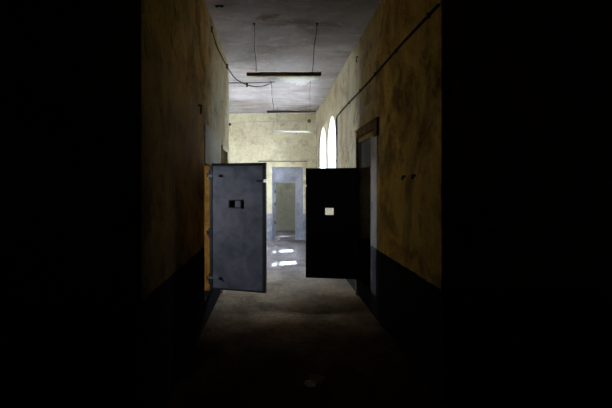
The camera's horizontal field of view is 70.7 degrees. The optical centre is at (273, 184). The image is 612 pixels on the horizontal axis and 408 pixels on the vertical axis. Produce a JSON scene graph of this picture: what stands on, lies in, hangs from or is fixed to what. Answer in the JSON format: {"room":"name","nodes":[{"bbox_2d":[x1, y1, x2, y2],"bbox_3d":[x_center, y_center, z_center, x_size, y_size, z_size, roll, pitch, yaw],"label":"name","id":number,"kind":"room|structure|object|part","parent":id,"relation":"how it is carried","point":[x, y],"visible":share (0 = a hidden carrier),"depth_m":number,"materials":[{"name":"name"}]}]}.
{"room":"prison interior","nodes":[
{"label":"prison interior","id":0,"kind":"room"},
{"bbox_2d":[0,0,79,407],"bbox_3d":[-2.932,-0.270,3.000,3.336,4.060,0.400,0,0,0],"label":"wall","id":1,"kind":"structure","parent":0,"point":[40,39],"depth_m":2.80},
{"bbox_2d":[80,0,228,407],"bbox_3d":[-1.064,-0.270,5.495,0.400,4.060,5.390,0,0,0],"label":"wall","id":2,"kind":"structure","parent":0,"point":[147,67],"depth_m":2.87,"materials":[{"name":"beige paint"}]},
{"bbox_2d":[204,166,209,289],"bbox_3d":[-0.960,0.595,5.956,0.148,1.730,0.058,0,0,0],"label":"trim","id":3,"kind":"structure","parent":2,"relation":"attached to","point":[206,168],"depth_m":5.95,"materials":[{"name":"orange paint"}]},
{"bbox_2d":[204,123,220,164],"bbox_3d":[-0.858,-0.005,6.145,0.012,1.530,1.610,0,0,0],"label":"trim","id":4,"kind":"structure","parent":2,"relation":"attached to","point":[212,140],"depth_m":5.86,"materials":[{"name":"beige paint"}]},
{"bbox_2d":[221,145,227,292],"bbox_3d":[-0.929,0.555,7.400,0.190,2.410,0.820,0,0,0],"label":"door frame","id":5,"kind":"structure","parent":2,"relation":"in","point":[223,148],"depth_m":7.10,"materials":[{"name":"brown wood"}]},
{"bbox_2d":[208,163,266,292],"bbox_3d":[-0.505,0.565,5.799,0.829,1.720,0.075,0,0,17],"label":"door","id":6,"kind":"structure","parent":2,"relation":"in","point":[238,191],"depth_m":5.78,"materials":[{"name":"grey metal"}]},
{"bbox_3d":[-0.524,0.255,5.787,0.183,0.114,0.020,0,0,17],"label":"hatch frame","id":7,"kind":"part","parent":6,"relation":"part of","materials":[{"name":"metal"}]},
{"bbox_2d":[229,113,315,239],"bbox_3d":[-1.828,-0.270,13.960,6.344,4.060,0.400,0,0,0],"label":"wall","id":8,"kind":"structure","parent":0,"point":[249,141],"depth_m":13.76,"materials":[{"name":"beige paint"}]},
{"bbox_2d":[258,161,307,161],"bbox_3d":[0.290,-0.755,13.730,1.580,0.030,0.060,0,0,0],"label":"trim","id":9,"kind":"structure","parent":8,"relation":"attached to","point":[258,161],"depth_m":13.70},
{"bbox_2d":[266,162,306,213],"bbox_3d":[0.395,0.090,13.745,1.310,1.660,0.030,0,0,0],"label":"trim","id":10,"kind":"structure","parent":8,"relation":"attached to","point":[270,165],"depth_m":13.73,"materials":[{"name":"beige paint"}]},
{"bbox_2d":[272,167,302,239],"bbox_3d":[0.432,0.593,13.897,0.992,2.335,0.166,0,0,0],"label":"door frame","id":11,"kind":"structure","parent":8,"relation":"in","point":[279,174],"depth_m":13.86,"materials":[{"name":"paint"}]},
{"bbox_3d":[0.825,0.310,13.852,0.150,0.700,0.015,0,0,0],"label":"panel","id":12,"kind":"part","parent":11,"relation":"part of","materials":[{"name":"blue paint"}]},
{"bbox_3d":[0.825,1.185,13.852,0.150,0.850,0.015,0,0,0],"label":"panel","id":13,"kind":"part","parent":11,"relation":"part of","materials":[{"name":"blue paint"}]},
{"bbox_2d":[276,183,294,230],"bbox_3d":[-1.828,-0.270,16.800,6.344,4.060,0.400,0,0,0],"label":"wall","id":14,"kind":"structure","parent":0,"point":[285,192],"depth_m":16.60,"materials":[{"name":"beige paint"}]},
{"bbox_2d":[205,0,381,112],"bbox_3d":[-1.628,-2.425,7.000,6.744,0.250,20.000,0,0,0],"label":"ceiling","id":15,"kind":"structure","parent":0,"point":[285,30],"depth_m":7.04,"materials":[{"name":"white paint"}]},
{"bbox_2d":[211,26,273,86],"bbox_3d":[-0.565,-2.190,7.879,0.419,0.462,3.969,0,0,14],"label":"cable","id":16,"kind":"object","parent":15,"relation":"hanging from","point":[246,84],"visible":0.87,"depth_m":7.55,"materials":[{"name":"rubber"}]},
{"bbox_2d":[247,23,320,77],"bbox_3d":[0.141,-1.919,6.116,1.053,0.762,0.100,0,0,0],"label":"lamp","id":17,"kind":"object","parent":15,"relation":"hanging from","point":[249,74],"visible":1,"depth_m":6.07,"materials":[{"name":"black metal"}]},
{"bbox_2d":[272,107,310,132],"bbox_3d":[0.520,-1.927,12.741,1.160,0.746,0.100,0,0,0],"label":"lamp","id":18,"kind":"object","parent":15,"relation":"hanging from","point":[273,131],"visible":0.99,"depth_m":12.73,"materials":[{"name":"white metal"}]},
{"bbox_2d":[267,81,315,112],"bbox_3d":[0.389,-1.952,9.556,1.088,0.698,0.100,0,0,0],"label":"lamp","id":19,"kind":"object","parent":15,"relation":"hanging from","point":[273,111],"visible":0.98,"depth_m":9.53,"materials":[{"name":"metal"}]},
{"bbox_2d":[165,231,611,407],"bbox_3d":[-0.350,1.860,7.000,9.300,0.200,20.000,0,0,0],"label":"floor","id":20,"kind":"structure","parent":0,"point":[253,349],"depth_m":4.47,"materials":[{"name":"concrete"}]},
{"bbox_2d":[303,374,324,386],"bbox_3d":[0.362,1.744,3.835,0.158,0.033,0.256,0,0,23],"label":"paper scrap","id":21,"kind":"object","parent":20,"relation":"on","point":[313,379],"visible":1,"depth_m":3.83,"materials":[{"name":"grey paper"}]},
{"bbox_2d":[316,0,490,403],"bbox_3d":[1.544,-0.270,10.225,0.400,4.060,13.550,0,0,0],"label":"wall","id":22,"kind":"structure","parent":0,"point":[431,100],"depth_m":3.74,"materials":[{"name":"beige paint"}]},
{"bbox_2d":[320,127,325,167],"bbox_3d":[1.543,-0.630,11.800,0.402,1.940,1.400,0,0,0],"label":"window","id":23,"kind":"structure","parent":22,"relation":"in","point":[323,136],"depth_m":12.45,"materials":[{"name":"white glass"}]},
{"bbox_2d":[328,116,335,167],"bbox_3d":[1.543,-0.630,10.015,0.402,1.940,1.370,0,0,0],"label":"window","id":24,"kind":"structure","parent":22,"relation":"in","point":[331,135],"depth_m":10.64,"materials":[{"name":"white glass"}]},
{"bbox_2d":[306,168,359,278],"bbox_3d":[0.936,0.610,6.868,0.857,1.760,0.065,0,0,10],"label":"door","id":25,"kind":"structure","parent":22,"relation":"in","point":[332,241],"depth_m":6.86,"materials":[{"name":"black metal"}]},
{"bbox_2d":[362,138,370,167],"bbox_3d":[1.554,-0.470,6.365,0.340,0.400,0.870,0,0,0],"label":"trim","id":26,"kind":"structure","parent":22,"relation":"attached to","point":[366,145],"depth_m":6.43,"materials":[{"name":"grey paint"}]},
{"bbox_2d":[354,117,379,132],"bbox_3d":[1.319,-0.853,6.190,0.050,0.025,1.460,0,0,0],"label":"trim","id":27,"kind":"structure","parent":22,"relation":"attached to","point":[375,118],"depth_m":5.95,"materials":[{"name":"brown wood"}]},
{"bbox_2d":[356,119,378,295],"bbox_3d":[1.327,0.460,6.200,0.035,2.600,1.400,0,0,0],"label":"trim","id":28,"kind":"structure","parent":22,"relation":"attached to","point":[373,126],"depth_m":6.18,"materials":[{"name":"brown wood"}]},
{"bbox_2d":[371,246,376,296],"bbox_3d":[1.338,1.145,5.765,0.012,0.630,0.330,0,0,0],"label":"trim","id":29,"kind":"structure","parent":22,"relation":"attached to","point":[373,250],"depth_m":5.70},
{"bbox_2d":[371,135,377,248],"bbox_3d":[1.338,0.080,5.745,0.012,1.500,0.370,0,0,0],"label":"trim","id":30,"kind":"structure","parent":22,"relation":"attached to","point":[374,140],"depth_m":5.70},
{"bbox_2d":[335,3,439,167],"bbox_3d":[1.327,-0.519,6.325,0.034,1.926,5.690,0,0,0],"label":"conduit","id":31,"kind":"object","parent":22,"relation":"attached to","point":[428,14],"visible":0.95,"depth_m":4.79,"materials":[{"name":"metal"}]},
{"bbox_2d":[491,0,611,403],"bbox_3d":[3.022,-0.270,3.650,2.556,4.060,0.400,0,0,0],"label":"wall","id":32,"kind":"structure","parent":0,"point":[551,60],"depth_m":3.45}
]}

